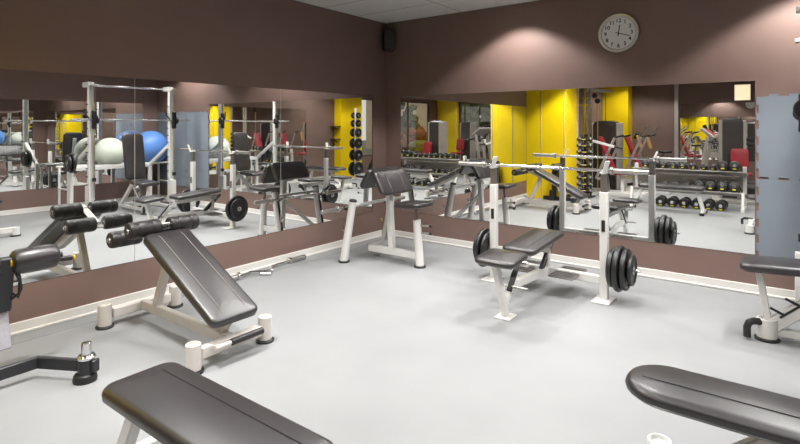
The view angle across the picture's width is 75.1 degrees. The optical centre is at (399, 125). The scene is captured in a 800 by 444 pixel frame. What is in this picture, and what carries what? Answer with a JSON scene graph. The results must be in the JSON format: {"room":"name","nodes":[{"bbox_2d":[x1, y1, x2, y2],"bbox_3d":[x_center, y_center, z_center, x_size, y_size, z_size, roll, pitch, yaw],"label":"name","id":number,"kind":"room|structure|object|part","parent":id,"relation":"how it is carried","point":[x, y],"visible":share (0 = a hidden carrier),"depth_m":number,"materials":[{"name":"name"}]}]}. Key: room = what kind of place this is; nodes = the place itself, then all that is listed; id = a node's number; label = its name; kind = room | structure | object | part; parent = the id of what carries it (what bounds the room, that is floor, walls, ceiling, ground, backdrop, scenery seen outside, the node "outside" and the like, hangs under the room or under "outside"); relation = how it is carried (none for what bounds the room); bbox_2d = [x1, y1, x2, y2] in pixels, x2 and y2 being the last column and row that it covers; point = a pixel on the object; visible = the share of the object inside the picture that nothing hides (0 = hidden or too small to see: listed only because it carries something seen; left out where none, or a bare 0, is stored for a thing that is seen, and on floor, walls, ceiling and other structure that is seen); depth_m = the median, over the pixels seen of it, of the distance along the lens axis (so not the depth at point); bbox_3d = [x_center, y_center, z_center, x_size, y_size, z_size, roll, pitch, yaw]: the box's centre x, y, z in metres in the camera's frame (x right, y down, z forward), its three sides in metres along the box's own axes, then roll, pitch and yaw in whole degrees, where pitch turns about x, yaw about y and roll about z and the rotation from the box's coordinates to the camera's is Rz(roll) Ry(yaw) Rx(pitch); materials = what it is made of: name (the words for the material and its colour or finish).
{"room":"gym","nodes":[
{"label":"gym","id":0,"kind":"room"},
{"bbox_2d":[0,0,385,323],"bbox_3d":[-3.499,0.045,2.902,0.150,2.910,11.100,0,0,37],"label":"wall","id":1,"kind":"structure","parent":0,"point":[275,44],"depth_m":4.92,"materials":[{"name":"brown paint"}]},
{"bbox_2d":[0,69,134,285],"bbox_3d":[-2.648,0.373,3.904,0.004,1.550,1.304,0,0,37],"label":"wall mirror","id":2,"kind":"object","parent":1,"relation":"attached to","point":[67,141],"visible":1,"depth_m":4.01,"materials":[{"name":"clear glass"}]},
{"bbox_2d":[9,230,381,344],"bbox_3d":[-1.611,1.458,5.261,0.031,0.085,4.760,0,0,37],"label":"baseboard","id":3,"kind":"structure","parent":1,"relation":"attached to","point":[47,320],"depth_m":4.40,"materials":[{"name":"white"}]},
{"bbox_2d":[135,79,280,260],"bbox_3d":[-1.780,0.373,5.057,0.005,1.550,1.583,0,0,37],"label":"wall mirror","id":4,"kind":"object","parent":1,"relation":"attached to","point":[212,152],"visible":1,"depth_m":5.00,"materials":[{"name":"clear glass"}]},
{"bbox_2d":[281,89,372,230],"bbox_3d":[-0.832,0.373,6.318,0.005,1.550,1.576,0,0,37],"label":"wall mirror","id":5,"kind":"object","parent":1,"relation":"attached to","point":[327,138],"visible":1,"depth_m":6.18,"materials":[{"name":"clear glass"}]},
{"bbox_2d":[0,237,799,443],"bbox_3d":[-1.018,1.550,1.036,6.360,0.100,11.100,0,0,37],"label":"floor","id":6,"kind":"structure","parent":0,"point":[374,347],"depth_m":3.37,"materials":[{"name":"grey rubber"}]},
{"bbox_2d":[0,244,75,350],"bbox_3d":[-2.384,1.119,3.239,0.427,0.762,0.549,0,0,37],"label":"machine","id":7,"kind":"object","parent":6,"relation":"on","point":[39,257],"visible":1,"depth_m":3.10,"materials":[{"name":"black leather"}]},
{"bbox_3d":[-2.353,0.940,3.079,0.079,0.326,0.110,0,0,37],"label":"lever arm","id":8,"kind":"part","parent":7,"relation":"part of","materials":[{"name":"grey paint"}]},
{"bbox_2d":[0,341,98,385],"bbox_3d":[-2.174,1.387,2.931,0.811,0.225,0.304,0,0,-38],"label":"base","id":9,"kind":"object","parent":6,"relation":"on","point":[86,365],"visible":1,"depth_m":3.05,"materials":[{"name":"grey paint"}]},
{"bbox_3d":[-2.186,1.410,2.998,0.639,0.070,0.208,0,0,-29],"label":"arm","id":10,"kind":"part","parent":9,"relation":"part of","materials":[{"name":"grey paint"}]},
{"bbox_3d":[-1.794,1.410,3.065,0.022,0.075,0.050,0,0,10],"label":"plate","id":11,"kind":"part","parent":9,"relation":"part of","materials":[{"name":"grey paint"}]},
{"bbox_2d":[95,213,273,373],"bbox_3d":[-1.554,1.097,3.742,1.335,0.807,0.686,0,0,37],"label":"bench","id":12,"kind":"object","parent":6,"relation":"on","point":[210,289],"visible":1,"depth_m":3.62,"materials":[{"name":"off-white painted metal"},{"name":"black vinyl"},{"name":"black rubber"}]},
{"bbox_3d":[-1.773,1.145,3.907,0.251,0.470,0.050,0,0,37],"label":"support post","id":13,"kind":"part","parent":12,"relation":"part of","materials":[{"name":"white metal"}]},
{"bbox_3d":[-1.107,1.375,3.262,0.028,0.028,0.110,0,0,37],"label":"grip rod","id":14,"kind":"part","parent":12,"relation":"part of","materials":[{"name":"white metal"}]},
{"bbox_3d":[-1.158,1.325,3.444,0.096,0.112,0.050,0,0,37],"label":"stub post","id":15,"kind":"part","parent":12,"relation":"part of","materials":[{"name":"white metal"}]},
{"bbox_2d":[102,362,332,443],"bbox_3d":[-0.760,1.260,1.931,1.215,0.481,0.450,0,0,37],"label":"bench","id":16,"kind":"object","parent":6,"relation":"on","point":[171,402],"visible":1,"depth_m":1.88,"materials":[{"name":"black leather"},{"name":"off-white painted metal"},{"name":"black rubber"}]},
{"bbox_3d":[-1.140,1.275,2.216,0.242,0.374,0.055,0,0,37],"label":"leg","id":17,"kind":"part","parent":16,"relation":"part of","materials":[{"name":"white metal"}]},
{"bbox_2d":[231,254,305,279],"bbox_3d":[-1.332,1.470,5.333,0.220,0.079,1.164,0,0,33],"label":"bar","id":18,"kind":"object","parent":6,"relation":"on","point":[238,276],"visible":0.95,"depth_m":5.27,"materials":[{"name":"silver metal"}]},
{"bbox_2d":[338,166,433,268],"bbox_3d":[-0.068,0.984,5.759,0.987,1.033,0.818,0,0,37],"label":"bench","id":19,"kind":"object","parent":6,"relation":"on","point":[389,181],"visible":1,"depth_m":5.68,"materials":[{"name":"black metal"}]},
{"bbox_3d":[-0.567,1.152,5.702,0.219,0.690,0.092,0,0,37],"label":"rack post","id":20,"kind":"part","parent":19,"relation":"part of","materials":[{"name":"white metal"}]},
{"bbox_2d":[320,195,404,214],"bbox_3d":[-0.386,0.900,5.992,0.071,0.070,1.440,0,0,37],"label":"barbell","id":21,"kind":"object","parent":19,"relation":"hanging from","point":[337,209],"visible":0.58,"depth_m":5.59,"materials":[{"name":"silver metal"}]},
{"bbox_3d":[-0.152,1.152,6.254,0.219,0.690,0.092,0,0,37],"label":"rack post","id":22,"kind":"part","parent":19,"relation":"part of","materials":[{"name":"white metal"}]},
{"bbox_3d":[-0.106,1.005,5.781,0.109,0.733,0.070,0,0,37],"label":"pad post","id":23,"kind":"part","parent":19,"relation":"part of","materials":[{"name":"white metal"}]},
{"bbox_3d":[0.150,0.838,5.576,0.340,0.070,0.360,0,0,37],"label":"seat","id":24,"kind":"part","parent":19,"relation":"part of","materials":[{"name":"black leather"}]},
{"bbox_3d":[0.173,0.930,5.559,0.049,0.144,0.034,0,0,37],"label":"seat rod","id":25,"kind":"part","parent":19,"relation":"part of","materials":[{"name":"grey metal"}]},
{"bbox_2d":[474,157,640,320],"bbox_3d":[1.101,0.900,4.403,1.529,1.200,1.331,0,0,37],"label":"weight bench","id":26,"kind":"object","parent":6,"relation":"on","point":[514,255],"visible":0.99,"depth_m":4.47,"materials":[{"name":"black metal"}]},
{"bbox_2d":[473,233,478,257],"bbox_3d":[0.810,1.210,5.210,0.034,0.300,0.300,0,0,37],"label":"weight plate","id":27,"kind":"object","parent":26,"relation":"on","point":[478,233],"visible":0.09,"depth_m":5.10,"materials":[{"name":"black rubber"}]},
{"bbox_2d":[474,228,489,266],"bbox_3d":[0.845,1.210,5.185,0.040,0.380,0.380,0,0,37],"label":"weight plate","id":28,"kind":"object","parent":26,"relation":"on","point":[482,232],"visible":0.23,"depth_m":5.07,"materials":[{"name":"black rubber"}]},
{"bbox_2d":[480,231,489,253],"bbox_3d":[0.881,1.210,5.158,0.038,0.330,0.330,0,0,37],"label":"weight plate","id":29,"kind":"object","parent":26,"relation":"on","point":[485,242],"visible":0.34,"depth_m":5.08,"materials":[{"name":"black rubber"}]},
{"bbox_3d":[0.907,1.494,5.101,0.150,0.012,0.220,0,0,37],"label":"plate","id":30,"kind":"part","parent":26,"relation":"part of","materials":[{"name":"white metal"}]},
{"bbox_3d":[0.925,0.505,5.125,0.055,0.190,0.050,0,0,37],"label":"post","id":31,"kind":"part","parent":26,"relation":"part of","materials":[{"name":"grey metal"}]},
{"bbox_3d":[0.781,1.017,4.017,0.335,0.077,0.329,0,0,37],"label":"seat","id":32,"kind":"part","parent":26,"relation":"part of","materials":[{"name":"black leather"}]},
{"bbox_3d":[0.779,1.265,4.039,0.191,0.444,0.050,0,0,-45],"label":"leg","id":33,"kind":"part","parent":26,"relation":"part of","materials":[{"name":"white metal"}]},
{"bbox_3d":[0.829,1.494,4.089,0.130,0.012,0.150,0,0,37],"label":"plate","id":34,"kind":"part","parent":26,"relation":"part of","materials":[{"name":"white metal"}]},
{"bbox_3d":[0.900,1.260,4.192,0.040,0.303,0.277,0,0,35],"label":"leg","id":35,"kind":"part","parent":26,"relation":"part of","materials":[{"name":"white metal"}]},
{"bbox_2d":[458,161,649,174],"bbox_3d":[1.327,0.384,4.822,1.805,0.067,0.068,0,0,37],"label":"barbell","id":36,"kind":"object","parent":26,"relation":"on","point":[484,164],"visible":1,"depth_m":4.69,"materials":[{"name":"silver metal"}]},
{"bbox_3d":[1.745,1.494,4.470,0.150,0.012,0.220,0,0,37],"label":"plate","id":37,"kind":"part","parent":26,"relation":"part of","materials":[{"name":"white metal"}]},
{"bbox_3d":[1.763,0.505,4.494,0.055,0.190,0.050,0,0,37],"label":"post","id":38,"kind":"part","parent":26,"relation":"part of","materials":[{"name":"grey metal"}]},
{"bbox_2d":[605,248,614,286],"bbox_3d":[1.820,1.210,4.451,0.045,0.330,0.330,0,0,37],"label":"weight plate","id":39,"kind":"object","parent":26,"relation":"on","point":[611,251],"visible":0.34,"depth_m":4.34,"materials":[{"name":"black rubber"}]},
{"bbox_2d":[611,245,624,291],"bbox_3d":[1.863,1.210,4.419,0.050,0.390,0.390,0,0,37],"label":"weight plate","id":40,"kind":"object","parent":26,"relation":"on","point":[618,250],"visible":0.48,"depth_m":4.29,"materials":[{"name":"black rubber"}]},
{"bbox_2d":[618,248,631,290],"bbox_3d":[1.906,1.210,4.387,0.045,0.350,0.350,0,0,37],"label":"weight plate","id":41,"kind":"object","parent":26,"relation":"on","point":[626,253],"visible":0.6,"depth_m":4.28,"materials":[{"name":"black rubber"}]},
{"bbox_2d":[626,255,637,285],"bbox_3d":[1.942,1.210,4.359,0.035,0.260,0.260,0,0,37],"label":"weight plate","id":42,"kind":"object","parent":26,"relation":"on","point":[631,276],"visible":0.98,"depth_m":4.32,"materials":[{"name":"black rubber"}]},
{"bbox_2d":[625,365,799,443],"bbox_3d":[1.399,1.237,1.735,1.378,0.526,0.719,0,0,37],"label":"bench","id":43,"kind":"object","parent":6,"relation":"on","point":[767,417],"visible":1,"depth_m":1.87,"materials":[{"name":"black leather"}]},
{"bbox_3d":[1.180,1.226,1.911,0.430,0.382,0.055,0,0,40],"label":"leg","id":44,"kind":"part","parent":43,"relation":"part of","materials":[{"name":"white metal"}]},
{"bbox_2d":[739,255,799,343],"bbox_3d":[2.912,0.817,3.436,1.117,1.366,0.712,0,0,37],"label":"bench","id":45,"kind":"object","parent":6,"relation":"on","point":[768,327],"visible":1,"depth_m":3.60,"materials":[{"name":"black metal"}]},
{"bbox_3d":[2.479,1.413,3.657,0.128,0.134,0.051,0,0,3],"label":"handle","id":46,"kind":"part","parent":45,"relation":"part of","materials":[{"name":"black plastic"}]},
{"bbox_3d":[2.576,1.210,3.688,0.098,0.346,0.035,0,0,37],"label":"leg","id":47,"kind":"part","parent":45,"relation":"part of","materials":[{"name":"white metal"}]},
{"bbox_3d":[2.649,0.972,3.633,0.460,0.088,0.340,0,0,37],"label":"seat","id":48,"kind":"part","parent":45,"relation":"part of","materials":[{"name":"black leather"}]},
{"bbox_2d":[792,6,799,301],"bbox_3d":[3.026,0.390,3.224,0.951,2.200,2.040,0,0,37],"label":"machine","id":49,"kind":"object","parent":6,"relation":"on","point":[796,107],"visible":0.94,"depth_m":4.01,"materials":[{"name":"silver metal"}]},
{"bbox_2d":[295,0,538,22],"bbox_3d":[-1.018,-1.460,1.036,6.360,0.100,11.100,0,0,37],"label":"ceiling","id":50,"kind":"structure","parent":0,"point":[384,11],"depth_m":6.15,"materials":[{"name":"paint"}]},
{"bbox_2d":[386,0,799,290],"bbox_3d":[2.274,0.045,5.411,6.060,2.910,0.150,0,0,37],"label":"wall","id":51,"kind":"structure","parent":0,"point":[541,44],"depth_m":5.49,"materials":[{"name":"brown paint"}]},
{"bbox_2d":[383,29,394,50],"bbox_3d":[-0.154,-1.174,7.026,0.150,0.317,0.235,0,0,-8],"label":"wall speaker","id":52,"kind":"object","parent":51,"relation":"attached to","point":[388,34],"visible":1,"depth_m":6.91,"materials":[{"name":"black plastic"}]},
{"bbox_2d":[385,30,393,48],"bbox_3d":[-0.138,-1.150,6.913,0.130,0.245,0.008,0,0,-8],"label":"grille","id":53,"kind":"object","parent":52,"relation":"attached to","point":[389,34],"depth_m":6.91,"materials":[{"name":"black metal"}]},
{"bbox_2d":[401,81,754,254],"bbox_3d":[1.589,0.373,5.829,3.946,1.550,0.004,0,0,37],"label":"wall mirror","id":54,"kind":"object","parent":51,"relation":"attached to","point":[695,141],"visible":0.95,"depth_m":5.46,"materials":[{"name":"clear glass"}]},
{"bbox_2d":[395,230,794,300],"bbox_3d":[2.232,1.458,5.329,6.028,0.085,0.031,0,0,37],"label":"baseboard","id":55,"kind":"structure","parent":51,"relation":"attached to","point":[779,293],"depth_m":5.07,"materials":[{"name":"white"}]},
{"bbox_2d":[598,14,638,52],"bbox_3d":[2.233,-0.947,5.323,0.396,0.396,0.036,0,0,37],"label":"wall clock","id":56,"kind":"object","parent":51,"relation":"attached to","point":[618,33],"visible":1,"depth_m":5.32,"materials":[{"name":"grey plastic"}]},
{"bbox_2d":[756,177,799,257],"bbox_3d":[3.463,0.817,4.415,0.730,0.730,0.012,0,0,37],"label":"tile","id":57,"kind":"structure","parent":51,"relation":"attached to","point":[778,215],"depth_m":4.53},
{"bbox_2d":[756,93,799,178],"bbox_3d":[3.463,0.087,4.415,0.730,0.730,0.012,0,0,37],"label":"wall panel","id":58,"kind":"structure","parent":51,"relation":"attached to","point":[778,148],"depth_m":4.53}
]}

